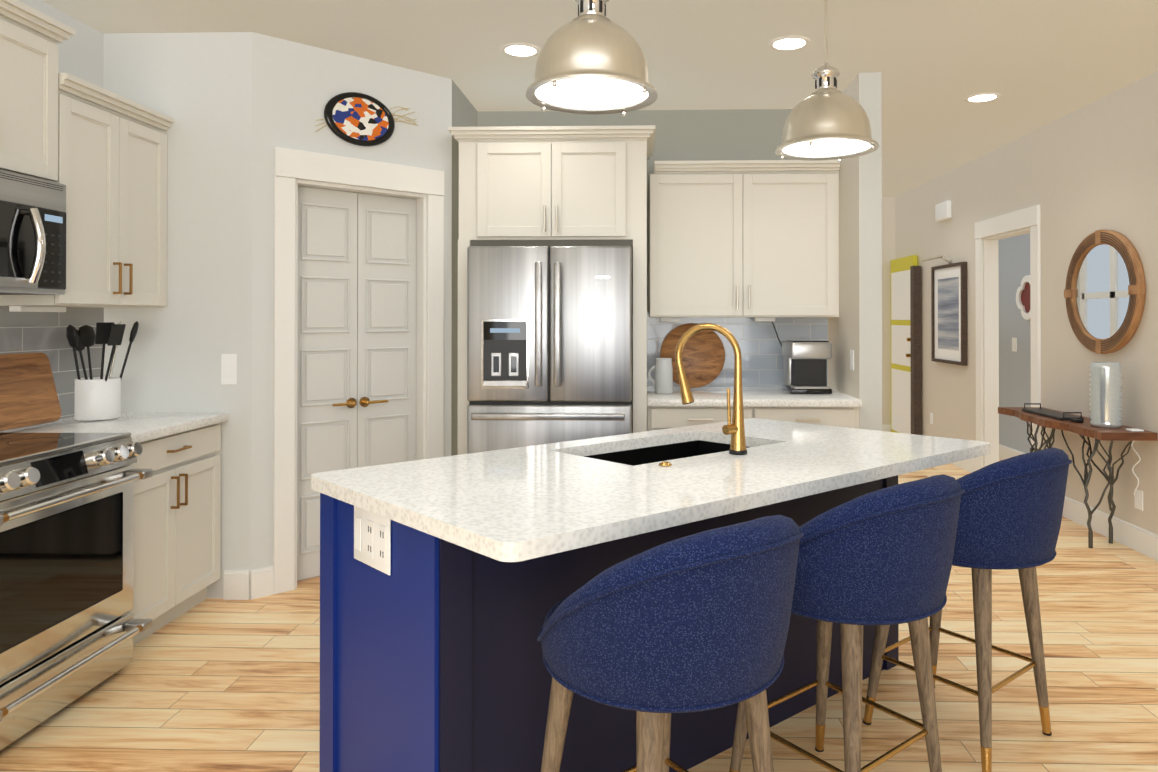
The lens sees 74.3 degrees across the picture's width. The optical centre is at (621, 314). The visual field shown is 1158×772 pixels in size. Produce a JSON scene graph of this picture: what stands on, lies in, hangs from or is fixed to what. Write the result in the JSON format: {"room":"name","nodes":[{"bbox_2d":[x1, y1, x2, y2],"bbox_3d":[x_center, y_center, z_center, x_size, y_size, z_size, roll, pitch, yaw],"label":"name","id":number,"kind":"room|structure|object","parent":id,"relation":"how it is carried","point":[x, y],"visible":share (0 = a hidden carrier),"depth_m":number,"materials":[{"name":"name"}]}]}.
{"room":"kitchen","nodes":[
{"label":"kitchen","id":0,"kind":"room"},
{"bbox_2d":[0,0,103,419],"bbox_3d":[-2.728,-0.017,0.141,0.126,2.790,7.520,0,0,2],"label":"wall","id":1,"kind":"structure","parent":0,"point":[81,54],"depth_m":3.53,"materials":[{"name":"grey tile"}]},
{"bbox_2d":[0,4,67,182],"bbox_3d":[-2.434,-0.823,2.692,0.327,0.590,0.757,0,0,2],"label":"upper cabinet","id":2,"kind":"object","parent":1,"relation":"attached to","point":[30,78],"depth_m":2.92,"materials":[{"name":"paint"}]},
{"bbox_2d":[0,170,65,294],"bbox_3d":[-2.378,-0.301,2.688,0.437,0.442,0.756,0,0,2],"label":"microwave","id":3,"kind":"object","parent":2,"relation":"attached to","point":[32,236],"visible":1,"depth_m":2.85,"materials":[{"name":"silver metal"}]},
{"bbox_2d":[0,80,170,311],"bbox_3d":[-2.414,-0.479,3.423,0.327,0.890,0.701,0,0,2],"label":"upper cabinet","id":4,"kind":"object","parent":1,"relation":"attached to","point":[100,153],"depth_m":3.36,"materials":[{"name":"paint"}]},
{"bbox_2d":[103,32,251,597],"bbox_3d":[-2.197,0.003,3.828,0.745,2.790,0.120,0,0,2],"label":"wall","id":5,"kind":"structure","parent":0,"point":[197,87],"depth_m":3.77,"materials":[{"name":"grey paint"}]},
{"bbox_2d":[221,354,236,384],"bbox_3d":[-1.933,0.271,3.754,0.078,0.150,0.008,0,0,2],"label":"light switch","id":6,"kind":"object","parent":5,"relation":"attached to","point":[228,369],"visible":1,"depth_m":3.75,"materials":[{"name":"white plastic"}]},
{"bbox_2d":[223,570,249,599],"bbox_3d":[-1.889,1.328,3.744,0.125,0.140,0.016,0,0,2],"label":"baseboard","id":7,"kind":"structure","parent":5,"relation":"attached to","point":[236,584],"depth_m":3.74,"materials":[{"name":"white wood"}]},
{"bbox_2d":[250,32,451,569],"bbox_3d":[-1.456,0.005,4.174,1.108,2.790,0.120,0,0,-42],"label":"wall","id":8,"kind":"structure","parent":0,"point":[296,87],"depth_m":3.91,"materials":[{"name":"grey paint"}]},
{"bbox_2d":[250,566,273,599],"bbox_3d":[-1.782,1.328,3.780,0.105,0.140,0.016,0,0,-42],"label":"baseboard","id":9,"kind":"structure","parent":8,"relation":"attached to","point":[261,582],"depth_m":3.77,"materials":[{"name":"white wood"}]},
{"bbox_2d":[297,186,415,580],"bbox_3d":[-1.450,0.361,4.197,0.702,2.062,0.092,0,0,-42],"label":"pantry door","id":10,"kind":"structure","parent":8,"relation":"in","point":[356,379],"depth_m":4.18,"materials":[{"name":"white paint"}]},
{"bbox_2d":[273,147,443,594],"bbox_3d":[-1.431,0.283,4.176,0.940,2.235,0.148,0,0,-42],"label":"trim","id":11,"kind":"structure","parent":8,"relation":"attached to","point":[292,167],"depth_m":3.96,"materials":[{"name":"white wood"}]},
{"bbox_2d":[315,92,416,145],"bbox_3d":[-1.373,-1.053,4.157,0.582,0.284,0.022,0,0,-42],"label":"decor","id":12,"kind":"object","parent":8,"relation":"attached to","point":[358,119],"visible":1,"depth_m":4.12,"materials":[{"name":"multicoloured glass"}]},
{"bbox_2d":[451,80,477,455],"bbox_3d":[-1.055,0.009,4.855,0.120,2.790,0.704,0,0,2],"label":"wall","id":13,"kind":"structure","parent":0,"point":[464,112],"depth_m":4.60,"materials":[{"name":"grey paint"}]},
{"bbox_2d":[0,459,1157,771],"bbox_3d":[0.983,1.442,2.752,7.560,0.100,12.960,0,0,2],"label":"floor","id":14,"kind":"structure","parent":0,"point":[214,685],"depth_m":2.79,"materials":[{"name":"brown wood"}]},
{"bbox_2d":[0,432,152,749],"bbox_3d":[-2.220,0.927,2.628,0.743,0.929,0.760,0,0,2],"label":"range","id":15,"kind":"object","parent":14,"relation":"on","point":[70,627],"visible":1,"depth_m":2.64,"materials":[{"name":"silver glass"}]},
{"bbox_2d":[129,424,220,645],"bbox_3d":[-2.275,0.960,3.388,0.607,0.874,0.749,0,0,2],"label":"base cabinet","id":16,"kind":"object","parent":14,"relation":"on","point":[177,529],"depth_m":3.38,"materials":[{"name":"paint"}]},
{"bbox_2d":[0,412,228,443],"bbox_3d":[-2.258,0.501,3.390,0.633,0.040,0.749,0,0,2],"label":"countertop","id":17,"kind":"structure","parent":16,"relation":"on","point":[142,426],"depth_m":3.36,"materials":[{"name":"white stone"}]},
{"bbox_2d":[0,353,60,430],"bbox_3d":[-2.503,0.315,3.149,0.130,0.297,0.450,0,0,2],"label":"cutting boards","id":18,"kind":"object","parent":17,"relation":"on","point":[28,395],"visible":1,"depth_m":3.19,"materials":[{"name":"brown wood"}]},
{"bbox_2d":[66,321,138,420],"bbox_3d":[-2.405,0.256,3.535,0.269,0.449,0.224,0,0,2],"label":"utensil crock","id":19,"kind":"object","parent":17,"relation":"on","point":[97,398],"visible":1,"depth_m":3.47,"materials":[{"name":"white ceramic"}]},
{"bbox_2d":[467,246,632,453],"bbox_3d":[-0.399,0.511,4.605,0.924,1.783,0.802,0,0,2],"label":"fridge","id":20,"kind":"object","parent":14,"relation":"on","point":[549,345],"visible":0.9,"depth_m":4.27,"materials":[{"name":"silver metal"}]},
{"bbox_2d":[448,125,654,454],"bbox_3d":[-0.390,0.167,4.758,1.183,2.472,0.853,0,0,2],"label":"surround","id":21,"kind":"object","parent":14,"relation":"on","point":[549,186],"visible":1,"depth_m":4.38,"materials":[{"name":"paint"}]},
{"bbox_2d":[320,498,898,771],"bbox_3d":[0.102,0.954,2.655,1.975,0.876,1.717,0,0,2],"label":"kitchen island","id":22,"kind":"object","parent":14,"relation":"on","point":[431,656],"depth_m":1.99,"materials":[{"name":"wood"}]},
{"bbox_2d":[354,506,390,574],"bbox_3d":[-0.664,0.602,2.041,0.010,0.145,0.204,0,0,-45],"label":"outlet","id":23,"kind":"object","parent":22,"relation":"attached to","point":[372,539],"visible":0.92,"depth_m":2.04,"materials":[{"name":"white plastic"}]},
{"bbox_2d":[311,438,935,565],"bbox_3d":[0.028,0.494,2.225,1.901,0.040,1.319,0,0,2],"label":"island countertop","id":24,"kind":"structure","parent":22,"relation":"on","point":[528,505],"depth_m":2.15,"materials":[{"name":"white stone"}]},
{"bbox_2d":[658,461,671,465],"bbox_3d":[0.136,0.469,2.400,0.042,0.011,0.042,0,0,2],"label":"switch","id":25,"kind":"object","parent":24,"relation":"on","point":[664,463],"visible":1,"depth_m":2.39,"materials":[{"name":"gold metal"}]},
{"bbox_2d":[675,323,746,454],"bbox_3d":[0.307,0.253,2.637,0.242,0.445,0.143,0,0,2],"label":"faucet","id":26,"kind":"object","parent":24,"relation":"on","point":[735,429],"visible":1,"depth_m":2.60,"materials":[{"name":"gold metal"}]},
{"bbox_2d":[537,515,803,771],"bbox_3d":[0.083,0.901,1.720,0.629,0.977,0.634,0,0,2],"label":"stool","id":27,"kind":"object","parent":14,"relation":"on","point":[654,638],"visible":1,"depth_m":1.46,"materials":[{"name":"blue fabric"}]},
{"bbox_2d":[647,387,861,430],"bbox_3d":[0.763,0.946,4.742,1.214,0.915,0.813,0,0,2],"label":"base cabinet","id":28,"kind":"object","parent":14,"relation":"on","point":[709,405],"depth_m":4.38,"materials":[{"name":"stone"}]},
{"bbox_2d":[648,358,672,393],"bbox_3d":[0.235,0.379,4.699,0.153,0.215,0.108,0,0,2],"label":"pitcher","id":29,"kind":"object","parent":28,"relation":"on","point":[663,380],"visible":1,"depth_m":4.66,"materials":[{"name":"grey ceramic"}]},
{"bbox_2d":[660,323,724,387],"bbox_3d":[0.468,0.273,5.059,0.430,0.426,0.095,0,0,2],"label":"round board","id":30,"kind":"object","parent":28,"relation":"on","point":[703,356],"visible":0.81,"depth_m":5.05,"materials":[{"name":"brown wood"}]},
{"bbox_2d":[772,322,831,393],"bbox_3d":[1.136,0.267,4.849,0.305,0.440,0.399,0,0,2],"label":"coffee maker","id":31,"kind":"object","parent":28,"relation":"on","point":[804,366],"visible":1,"depth_m":4.67,"materials":[{"name":"silver metal"}]},
{"bbox_2d":[729,474,964,771],"bbox_3d":[0.609,0.903,2.137,0.629,0.977,0.634,0,0,2],"label":"stool","id":32,"kind":"object","parent":14,"relation":"on","point":[883,556],"visible":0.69,"depth_m":1.88,"materials":[{"name":"blue fabric"}]},
{"bbox_2d":[863,447,1071,771],"bbox_3d":[1.133,0.905,2.553,0.629,0.977,0.634,0,0,2],"label":"stool","id":33,"kind":"object","parent":14,"relation":"on","point":[1010,513],"visible":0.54,"depth_m":2.29,"materials":[{"name":"blue fabric"}]},
{"bbox_2d":[998,407,1156,547],"bbox_3d":[2.893,1.042,4.978,0.352,0.725,1.250,0,0,2],"label":"console table","id":34,"kind":"object","parent":14,"relation":"on","point":[1088,430],"visible":0.73,"depth_m":4.66,"materials":[{"name":"brown wood"}]},
{"bbox_2d":[1022,403,1143,431],"bbox_3d":[2.893,0.651,4.881,0.181,0.053,1.005,0,0,-2],"label":"tray","id":35,"kind":"object","parent":34,"relation":"on","point":[1056,415],"visible":1,"depth_m":4.99,"materials":[{"name":"black plastic"}]},
{"bbox_2d":[1089,362,1122,427],"bbox_3d":[2.914,0.484,4.600,0.172,0.385,0.172,0,0,2],"label":"vase","id":36,"kind":"object","parent":34,"relation":"on","point":[1105,392],"visible":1,"depth_m":4.53,"materials":[{"name":"silver metal"}]},
{"bbox_2d":[41,0,1157,196],"bbox_3d":[0.983,-1.447,2.768,7.560,0.100,12.960,0,0,2],"label":"ceiling","id":37,"kind":"structure","parent":0,"point":[1035,64],"depth_m":3.95,"materials":[{"name":"paint"}]},
{"bbox_2d":[500,43,540,57],"bbox_3d":[-0.533,-1.387,4.018,0.214,0.006,0.214,0,0,2],"label":"recessed light","id":38,"kind":"object","parent":37,"relation":"in","point":[522,50],"visible":0.98,"depth_m":4.01,"materials":[{"name":"white plastic"}]},
{"bbox_2d":[525,0,657,115],"bbox_3d":[-0.091,-1.022,2.321,0.402,0.756,0.402,0,0,2],"label":"pendant light","id":39,"kind":"object","parent":37,"relation":"hanging from","point":[591,59],"visible":1,"depth_m":2.21,"materials":[{"name":"silver metal"}]},
{"bbox_2d":[768,36,810,50],"bbox_3d":[0.859,-1.387,3.918,0.214,0.006,0.214,0,0,2],"label":"recessed light","id":40,"kind":"object","parent":37,"relation":"in","point":[789,43],"visible":1,"depth_m":3.91,"materials":[{"name":"white plastic"}]},
{"bbox_2d":[775,0,878,161],"bbox_3d":[0.816,-1.018,3.055,0.402,0.756,0.402,0,0,2],"label":"pendant light","id":41,"kind":"object","parent":37,"relation":"hanging from","point":[826,120],"visible":1,"depth_m":2.95,"materials":[{"name":"silver metal"}]},
{"bbox_2d":[964,93,1000,102],"bbox_3d":[2.305,-1.382,4.883,0.214,0.006,0.214,0,0,2],"label":"recessed light","id":42,"kind":"object","parent":37,"relation":"in","point":[981,97],"visible":0.98,"depth_m":4.87,"materials":[{"name":"white plastic"}]},
{"bbox_2d":[478,109,827,386],"bbox_3d":[0.141,0.011,5.231,2.491,2.790,0.126,0,0,2],"label":"wall","id":43,"kind":"structure","parent":0,"point":[706,135],"depth_m":5.16,"materials":[{"name":"grey paint"}]},
{"bbox_2d":[649,160,840,320],"bbox_3d":[0.779,-0.460,4.981,1.196,1.015,0.376,0,0,2],"label":"upper cabinet","id":44,"kind":"object","parent":43,"relation":"attached to","point":[758,240],"visible":0.98,"depth_m":4.83,"materials":[{"name":"paint"}]},
{"bbox_2d":[828,72,881,430],"bbox_3d":[1.489,0.019,6.652,0.128,2.790,4.550,0,0,2],"label":"wall","id":45,"kind":"structure","parent":0,"point":[856,325],"depth_m":4.38,"materials":[{"name":"beige paint"}]},
{"bbox_2d":[850,350,853,370],"bbox_3d":[1.363,0.272,4.529,0.008,0.120,0.075,0,0,2],"label":"light switch","id":46,"kind":"object","parent":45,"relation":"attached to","point":[851,359],"visible":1,"depth_m":4.51,"materials":[{"name":"white plastic"}]},
{"bbox_2d":[882,197,894,424],"bbox_3d":[2.401,0.031,8.963,1.567,2.790,0.120,0,0,2],"label":"wall","id":47,"kind":"structure","parent":0,"point":[888,229],"depth_m":8.89,"materials":[{"name":"beige paint"}]},
{"bbox_2d":[882,425,890,431],"bbox_3d":[2.399,1.356,8.888,1.567,0.140,0.016,0,0,2],"label":"baseboard","id":48,"kind":"structure","parent":47,"relation":"attached to","point":[886,428],"depth_m":8.86,"materials":[{"name":"white wood"}]},
{"bbox_2d":[998,233,1030,452],"bbox_3d":[3.745,0.018,6.455,0.120,2.790,3.500,0,0,2],"label":"wall","id":49,"kind":"structure","parent":0,"point":[1014,366],"depth_m":7.23,"materials":[{"name":"grey paint"}]},
{"bbox_2d":[999,444,1024,459],"bbox_3d":[3.677,1.343,6.450,0.016,0.140,3.500,0,0,2],"label":"baseboard","id":50,"kind":"structure","parent":49,"relation":"attached to","point":[1005,452],"depth_m":7.33,"materials":[{"name":"beige wood"}]},
{"bbox_2d":[1012,338,1016,351],"bbox_3d":[3.701,0.287,7.205,0.008,0.130,0.085,0,0,2],"label":"light switch","id":51,"kind":"object","parent":49,"relation":"attached to","point":[1014,344],"visible":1,"depth_m":7.19,"materials":[{"name":"white plastic"}]},
{"bbox_2d":[1016,275,1029,319],"bbox_3d":[3.678,-0.151,6.908,0.035,0.400,0.400,0,0,2],"label":"mirror","id":52,"kind":"object","parent":49,"relation":"attached to","point":[1023,297],"visible":0.54,"depth_m":6.97,"materials":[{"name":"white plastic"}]},
{"bbox_2d":[895,71,1157,534],"bbox_3d":[3.069,-0.003,2.612,0.120,2.790,12.780,0,0,2],"label":"wall","id":53,"kind":"structure","parent":0,"point":[1079,175],"depth_m":5.27,"materials":[{"name":"beige paint"}]},
{"bbox_2d":[891,255,920,434],"bbox_3d":[3.102,0.393,8.432,0.095,2.040,0.840,0,0,2],"label":"entry door","id":54,"kind":"structure","parent":53,"relation":"in","point":[905,345],"depth_m":8.32,"materials":[{"name":"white wood"}]},
{"bbox_2d":[930,412,932,423],"bbox_3d":[3.147,1.060,7.766,0.008,0.115,0.075,0,0,2],"label":"outlet","id":55,"kind":"object","parent":53,"relation":"attached to","point":[931,418],"visible":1,"depth_m":7.75,"materials":[{"name":"white plastic"}]},
{"bbox_2d":[935,200,950,221],"bbox_3d":[3.115,-0.997,7.403,0.048,0.170,0.300,0,0,2],"label":"thermostat","id":56,"kind":"object","parent":53,"relation":"attached to","point":[942,211],"visible":1,"depth_m":7.36,"materials":[{"name":"white plastic"}]},
{"bbox_2d":[922,255,967,365],"bbox_3d":[3.046,-0.040,7.277,0.180,1.015,0.735,0,0,2],"label":"picture frame","id":57,"kind":"object","parent":53,"relation":"attached to","point":[949,313],"visible":1,"depth_m":7.24,"materials":[{"name":"brown wood"}]},
{"bbox_2d":[975,205,1040,469],"bbox_3d":[3.153,0.303,6.161,0.148,2.215,1.059,0,0,2],"label":"door frame","id":58,"kind":"structure","parent":53,"relation":"attached to","point":[1021,221],"depth_m":6.56,"materials":[{"name":"white wood"}]},
{"bbox_2d":[951,458,1157,560],"bbox_3d":[2.999,1.321,2.547,0.016,0.140,12.660,0,0,2],"label":"baseboard","id":59,"kind":"structure","parent":53,"relation":"attached to","point":[1137,539],"depth_m":4.76,"materials":[{"name":"white wood"}]},
{"bbox_2d":[1064,230,1145,353],"bbox_3d":[3.043,-0.142,4.845,0.047,0.784,0.784,0,0,2],"label":"round mirror","id":60,"kind":"object","parent":53,"relation":"attached to","point":[1105,292],"visible":1,"depth_m":4.80,"materials":[{"name":"brown wood"}]},
{"bbox_2d":[1131,441,1140,495],"bbox_3d":[3.044,0.906,4.521,0.019,0.344,0.069,0,0,2],"label":"cable","id":61,"kind":"object","parent":53,"relation":"attached to","point":[1133,467],"visible":0.92,"depth_m":4.51,"materials":[{"name":"white plastic"}]},
{"bbox_2d":[1134,489,1142,510],"bbox_3d":[3.057,1.097,4.518,0.008,0.115,0.075,0,0,2],"label":"outlet","id":62,"kind":"object","parent":53,"relation":"attached to","point":[1138,497],"visible":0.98,"depth_m":4.51,"materials":[{"name":"white plastic"}]}
]}

